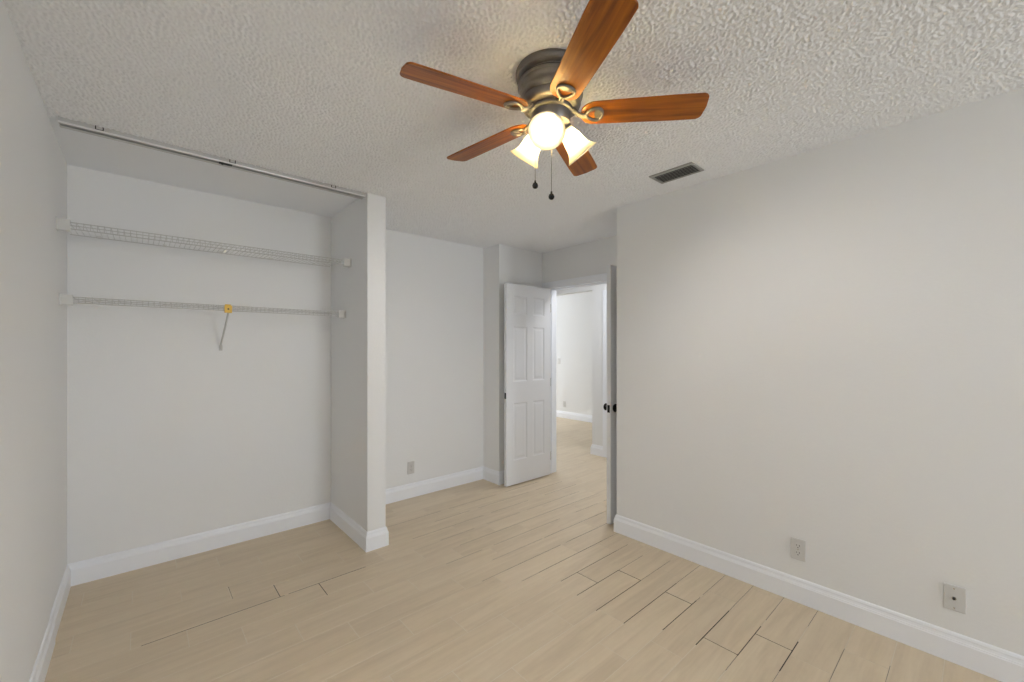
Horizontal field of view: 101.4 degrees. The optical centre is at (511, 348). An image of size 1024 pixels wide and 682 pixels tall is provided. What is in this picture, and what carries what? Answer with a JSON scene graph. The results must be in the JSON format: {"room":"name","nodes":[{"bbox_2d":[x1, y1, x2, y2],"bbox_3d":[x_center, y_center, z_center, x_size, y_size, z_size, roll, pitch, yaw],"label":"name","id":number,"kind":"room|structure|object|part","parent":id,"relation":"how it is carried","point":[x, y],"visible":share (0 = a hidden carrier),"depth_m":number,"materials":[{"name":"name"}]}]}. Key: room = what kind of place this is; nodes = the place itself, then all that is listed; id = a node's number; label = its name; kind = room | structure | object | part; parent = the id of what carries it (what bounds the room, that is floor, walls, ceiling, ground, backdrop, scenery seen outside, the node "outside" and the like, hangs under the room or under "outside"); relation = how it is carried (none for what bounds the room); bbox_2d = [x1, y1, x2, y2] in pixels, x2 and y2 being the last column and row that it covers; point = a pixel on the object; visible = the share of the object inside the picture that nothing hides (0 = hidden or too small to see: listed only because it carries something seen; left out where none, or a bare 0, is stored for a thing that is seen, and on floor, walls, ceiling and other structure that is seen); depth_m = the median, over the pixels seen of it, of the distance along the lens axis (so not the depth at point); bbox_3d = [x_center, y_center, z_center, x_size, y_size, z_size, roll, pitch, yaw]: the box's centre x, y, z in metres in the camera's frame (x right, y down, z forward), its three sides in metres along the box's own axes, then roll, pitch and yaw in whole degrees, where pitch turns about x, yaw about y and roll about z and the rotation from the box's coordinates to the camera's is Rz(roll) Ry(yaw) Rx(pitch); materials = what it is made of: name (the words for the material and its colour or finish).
{"room":"empty bedroom","nodes":[
{"label":"empty bedroom","id":0,"kind":"room"},
{"bbox_2d":[0,0,66,681],"bbox_3d":[-0.056,0.157,-0.505,0.124,2.440,7.958,0,0,-42],"label":"wall","id":1,"kind":"structure","parent":0,"point":[33,165],"depth_m":1.56,"materials":[{"name":"paint"}]},
{"bbox_2d":[29,564,70,681],"bbox_3d":[-0.005,1.312,-0.460,0.020,0.130,7.718,0,0,-42],"label":"baseboard","id":2,"kind":"structure","parent":1,"relation":"attached to","point":[43,659],"depth_m":1.90,"materials":[{"name":"white paint"}]},
{"bbox_2d":[67,165,482,563],"bbox_3d":[-1.477,0.157,3.472,3.032,2.440,0.120,0,0,-42],"label":"wall","id":3,"kind":"structure","parent":0,"point":[171,434],"depth_m":2.90,"materials":[{"name":"paint"}]},
{"bbox_2d":[68,502,330,585],"bbox_3d":[-2.015,1.312,2.905,1.474,0.130,0.016,0,0,-42],"label":"baseboard","id":4,"kind":"structure","parent":3,"relation":"attached to","point":[96,568],"depth_m":2.79,"materials":[{"name":"white paint"}]},
{"bbox_2d":[59,293,345,350],"bbox_3d":[-1.909,-0.136,2.785,1.474,0.302,0.336,0,0,-42],"label":"wire shelf","id":5,"kind":"object","parent":3,"relation":"attached to","point":[64,299],"visible":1,"depth_m":2.65,"materials":[{"name":"grey metal"}]},
{"bbox_3d":[-2.017,-0.276,2.906,1.450,0.004,0.004,0,0,-42],"label":"rod","id":6,"kind":"part","parent":5,"relation":"part of","materials":[{"name":"silver metal"}]},
{"bbox_3d":[-1.915,-0.274,2.791,1.450,0.004,0.004,0,0,-42],"label":"rod","id":7,"kind":"part","parent":5,"relation":"part of","materials":[{"name":"silver metal"}]},
{"bbox_3d":[-1.815,-0.272,2.678,1.450,0.005,0.005,0,0,-42],"label":"rod","id":8,"kind":"part","parent":5,"relation":"part of","materials":[{"name":"silver metal"}]},
{"bbox_3d":[-1.815,-0.241,2.678,1.450,0.005,0.005,0,0,-42],"label":"lip rod","id":9,"kind":"part","parent":5,"relation":"part of","materials":[{"name":"silver metal"}]},
{"bbox_2d":[55,216,351,267],"bbox_3d":[-1.873,-0.634,2.744,1.474,0.074,0.446,0,0,-42],"label":"wire shelf","id":10,"kind":"object","parent":3,"relation":"attached to","point":[61,224],"visible":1,"depth_m":2.55,"materials":[{"name":"grey metal"}]},
{"bbox_3d":[-2.017,-0.660,2.906,1.450,0.004,0.004,0,0,-42],"label":"rod","id":11,"kind":"part","parent":10,"relation":"part of","materials":[{"name":"silver metal"}]},
{"bbox_3d":[-1.806,-0.648,2.668,1.450,0.004,0.004,0,0,-42],"label":"rod","id":12,"kind":"part","parent":10,"relation":"part of","materials":[{"name":"silver metal"}]},
{"bbox_3d":[-1.742,-0.644,2.596,1.450,0.005,0.005,0,0,-42],"label":"rod","id":13,"kind":"part","parent":10,"relation":"part of","materials":[{"name":"silver metal"}]},
{"bbox_3d":[-1.742,-0.611,2.596,1.450,0.005,0.005,0,0,-42],"label":"lip rod","id":14,"kind":"part","parent":10,"relation":"part of","materials":[{"name":"silver metal"}]},
{"bbox_2d":[408,461,413,473],"bbox_3d":[-0.933,1.102,3.869,0.070,0.114,0.009,0,0,-42],"label":"power outlet","id":15,"kind":"object","parent":3,"relation":"attached to","point":[410,464],"visible":1,"depth_m":3.87,"materials":[{"name":"grey plastic"}]},
{"bbox_2d":[386,466,503,503],"bbox_3d":[-0.514,1.312,4.061,2.052,0.130,0.277,0,0,-42],"label":"baseboard","id":16,"kind":"structure","parent":3,"relation":"attached to","point":[411,490],"depth_m":4.08,"materials":[{"name":"white paint"}]},
{"bbox_2d":[331,193,385,531],"bbox_3d":[-1.177,0.157,3.166,0.128,2.440,0.736,0,0,-42],"label":"wall partition","id":17,"kind":"structure","parent":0,"point":[346,225],"depth_m":2.98,"materials":[{"name":"paint"}]},
{"bbox_2d":[330,502,388,551],"bbox_3d":[-1.173,1.312,3.159,0.163,0.130,0.752,0,0,-42],"label":"baseboard","id":18,"kind":"structure","parent":17,"relation":"attached to","point":[378,538],"depth_m":2.93,"materials":[{"name":"white paint"}]},
{"bbox_2d":[362,193,367,531],"bbox_3d":[-1.010,0.093,2.879,0.004,2.311,0.085,0,0,-42],"label":"trim","id":19,"kind":"structure","parent":17,"relation":"attached to","point":[365,199],"depth_m":2.87,"materials":[{"name":"paint"}]},
{"bbox_2d":[483,244,541,471],"bbox_3d":[-0.024,0.157,4.586,0.622,2.440,0.380,0,0,-42],"label":"wall","id":20,"kind":"structure","parent":0,"point":[502,264],"depth_m":4.33,"materials":[{"name":"paint"}]},
{"bbox_2d":[504,283,550,486],"bbox_3d":[0.173,0.359,4.351,0.642,2.012,0.038,0,0,-42],"label":"door","id":21,"kind":"structure","parent":20,"relation":"in","point":[527,309],"depth_m":4.31,"materials":[{"name":"white paint"}]},
{"bbox_2d":[3,0,1023,252],"bbox_3d":[0.836,-1.109,3.580,6.900,0.108,12.950,0,0,-42],"label":"ceiling","id":22,"kind":"structure","parent":0,"point":[316,90],"depth_m":1.68,"materials":[{"name":"white paint"}]},
{"bbox_2d":[58,116,365,198],"bbox_3d":[-1.555,-1.044,2.406,1.429,0.038,0.072,0,0,-42],"label":"door track","id":23,"kind":"object","parent":22,"relation":"attached to","point":[78,126],"visible":1,"depth_m":2.26,"materials":[{"name":"silver metal"}]},
{"bbox_2d":[400,0,708,199],"bbox_3d":[0.122,-0.810,1.625,1.099,0.505,1.089,0,0,-42],"label":"ceiling fan","id":24,"kind":"object","parent":22,"relation":"hanging from","point":[551,82],"visible":1,"depth_m":1.52,"materials":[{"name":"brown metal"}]},
{"bbox_3d":[-0.152,-0.899,1.452,0.461,0.031,0.123,0,0,-28],"label":"blade","id":25,"kind":"part","parent":24,"relation":"part of","materials":[{"name":"brown wood"}]},
{"bbox_3d":[-0.104,-0.899,1.845,0.461,0.031,0.123,0,0,42],"label":"blade","id":26,"kind":"part","parent":24,"relation":"part of","materials":[{"name":"brown wood"}]},
{"bbox_3d":[0.078,-0.812,1.680,0.133,0.116,0.133,0,41,-48],"label":"lamp shade","id":27,"kind":"part","parent":24,"relation":"part of","materials":[{"name":"white glass"}]},
{"bbox_3d":[0.088,-0.619,1.582,0.022,0.032,0.022,0,0,-42],"label":"chain knob","id":28,"kind":"part","parent":24,"relation":"part of","materials":[{"name":"brown metal"}]},
{"bbox_3d":[0.131,-0.812,1.520,0.133,0.116,0.133,0,-41,12],"label":"lamp shade","id":29,"kind":"part","parent":24,"relation":"part of","materials":[{"name":"white glass"}]},
{"bbox_3d":[0.132,-0.819,1.526,0.035,0.046,0.035,0,-41,12],"label":"bulb","id":30,"kind":"part","parent":24,"relation":"part of","materials":[{"name":"white glass"}]},
{"bbox_3d":[0.148,-0.723,1.572,0.002,0.289,0.011,0,0,4],"label":"pull chain","id":31,"kind":"part","parent":24,"relation":"part of","materials":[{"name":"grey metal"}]},
{"bbox_3d":[0.148,-0.572,1.567,0.022,0.032,0.022,0,0,-42],"label":"chain knob","id":32,"kind":"part","parent":24,"relation":"part of","materials":[{"name":"brown metal"}]},
{"bbox_3d":[0.288,-0.899,1.930,0.123,0.031,0.461,0,0,24],"label":"blade","id":33,"kind":"part","parent":24,"relation":"part of","materials":[{"name":"brown wood"}]},
{"bbox_3d":[0.243,-0.812,1.645,0.133,0.116,0.133,-42,12,-14],"label":"lamp shade","id":34,"kind":"part","parent":24,"relation":"part of","materials":[{"name":"white glass"}]},
{"bbox_3d":[0.225,-0.899,1.280,0.123,0.031,0.461,0,0,-12],"label":"blade","id":35,"kind":"part","parent":24,"relation":"part of","materials":[{"name":"brown wood"}]},
{"bbox_3d":[0.492,-0.899,1.578,0.461,0.031,0.123,0,0,6],"label":"blade","id":36,"kind":"part","parent":24,"relation":"part of","materials":[{"name":"brown wood"}]},
{"bbox_2d":[649,162,703,183],"bbox_3d":[0.993,-1.057,2.536,0.160,0.012,0.270,0,0,-42],"label":"ceiling vent","id":37,"kind":"object","parent":22,"relation":"in","point":[687,169],"visible":1,"depth_m":2.53,"materials":[{"name":"grey metal"}]},
{"bbox_2d":[44,417,1000,681],"bbox_3d":[0.836,1.407,3.580,6.900,0.060,12.950,0,0,-42],"label":"floor","id":38,"kind":"structure","parent":0,"point":[482,580],"depth_m":2.16,"materials":[{"name":"brown wood"}]},
{"bbox_2d":[556,292,591,414],"bbox_3d":[1.256,0.157,8.127,0.120,2.440,6.500,0,0,-42],"label":"wall","id":39,"kind":"structure","parent":0,"point":[573,311],"depth_m":8.09,"materials":[{"name":"paint"}]},
{"bbox_2d":[556,410,591,422],"bbox_3d":[1.371,1.312,7.895,0.016,0.130,6.000,0,0,-42],"label":"baseboard","id":40,"kind":"structure","parent":39,"relation":"attached to","point":[569,415],"depth_m":8.07,"materials":[{"name":"white paint"}]},
{"bbox_2d":[542,235,616,282],"bbox_3d":[-0.886,0.157,6.119,0.120,2.440,6.665,0,0,-42],"label":"wall","id":41,"kind":"structure","parent":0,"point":[593,257],"depth_m":4.25,"materials":[{"name":"paint"}]},
{"bbox_2d":[556,284,606,445],"bbox_3d":[0.221,0.157,6.476,0.120,2.440,7.600,0,0,-42],"label":"wall","id":42,"kind":"structure","parent":0,"point":[597,290],"depth_m":5.40,"materials":[{"name":"paint"}]},
{"bbox_2d":[590,444,602,456],"bbox_3d":[1.545,1.312,4.981,0.152,0.130,1.406,0,0,-42],"label":"baseboard","id":43,"kind":"structure","parent":42,"relation":"attached to","point":[597,450],"depth_m":5.38,"materials":[{"name":"white paint"}]},
{"bbox_2d":[603,290,606,457],"bbox_3d":[1.458,0.320,4.976,0.017,2.115,0.915,0,0,-42],"label":"trim","id":44,"kind":"structure","parent":42,"relation":"attached to","point":[604,291],"depth_m":5.29,"materials":[{"name":"white paint"}]},
{"bbox_2d":[617,87,1023,655],"bbox_3d":[3.119,0.157,1.104,0.777,2.440,6.155,0,0,-42],"label":"wall","id":45,"kind":"structure","parent":0,"point":[823,347],"depth_m":2.12,"materials":[{"name":"paint"}]},
{"bbox_2d":[542,273,606,473],"bbox_3d":[0.855,0.329,4.154,0.154,2.097,1.397,0,0,-42],"label":"door frame","id":46,"kind":"structure","parent":45,"relation":"attached to","point":[597,279],"depth_m":4.60,"materials":[{"name":"white paint"}]},
{"bbox_2d":[603,265,616,524],"bbox_3d":[0.978,0.359,3.458,0.622,2.012,0.162,0,0,-42],"label":"door","id":47,"kind":"structure","parent":45,"relation":"in","point":[610,406],"depth_m":3.26,"materials":[{"name":"white paint"}]},
{"bbox_3d":[0.829,0.467,3.260,0.066,0.066,0.064,0,0,-42],"label":"handle","id":48,"kind":"part","parent":47,"relation":"part of","materials":[{"name":"brown metal"}]},
{"bbox_2d":[791,537,805,561],"bbox_3d":[1.555,1.093,2.276,0.009,0.114,0.070,0,0,-42],"label":"power outlet","id":49,"kind":"object","parent":45,"relation":"attached to","point":[798,547],"visible":1,"depth_m":2.27,"materials":[{"name":"white plastic"}]},
{"bbox_2d":[795,550,800,555],"bbox_3d":[1.554,1.113,2.275,0.004,0.029,0.029,0,0,-42],"label":"receptacle","id":50,"kind":"object","parent":49,"relation":"attached to","point":[797,552],"depth_m":2.27,"materials":[{"name":"white plastic"}]},
{"bbox_2d":[614,514,1023,681],"bbox_3d":[3.029,1.312,1.115,0.689,0.130,6.051,0,0,-42],"label":"baseboard","id":51,"kind":"structure","parent":45,"relation":"attached to","point":[1000,664],"depth_m":2.11,"materials":[{"name":"white paint"}]},
{"bbox_2d":[944,583,965,613],"bbox_3d":[1.941,1.097,1.836,0.016,0.110,0.068,0,0,-42],"label":"outlet","id":52,"kind":"object","parent":45,"relation":"attached to","point":[954,596],"visible":1,"depth_m":1.83,"materials":[{"name":"white plastic"}]}
]}

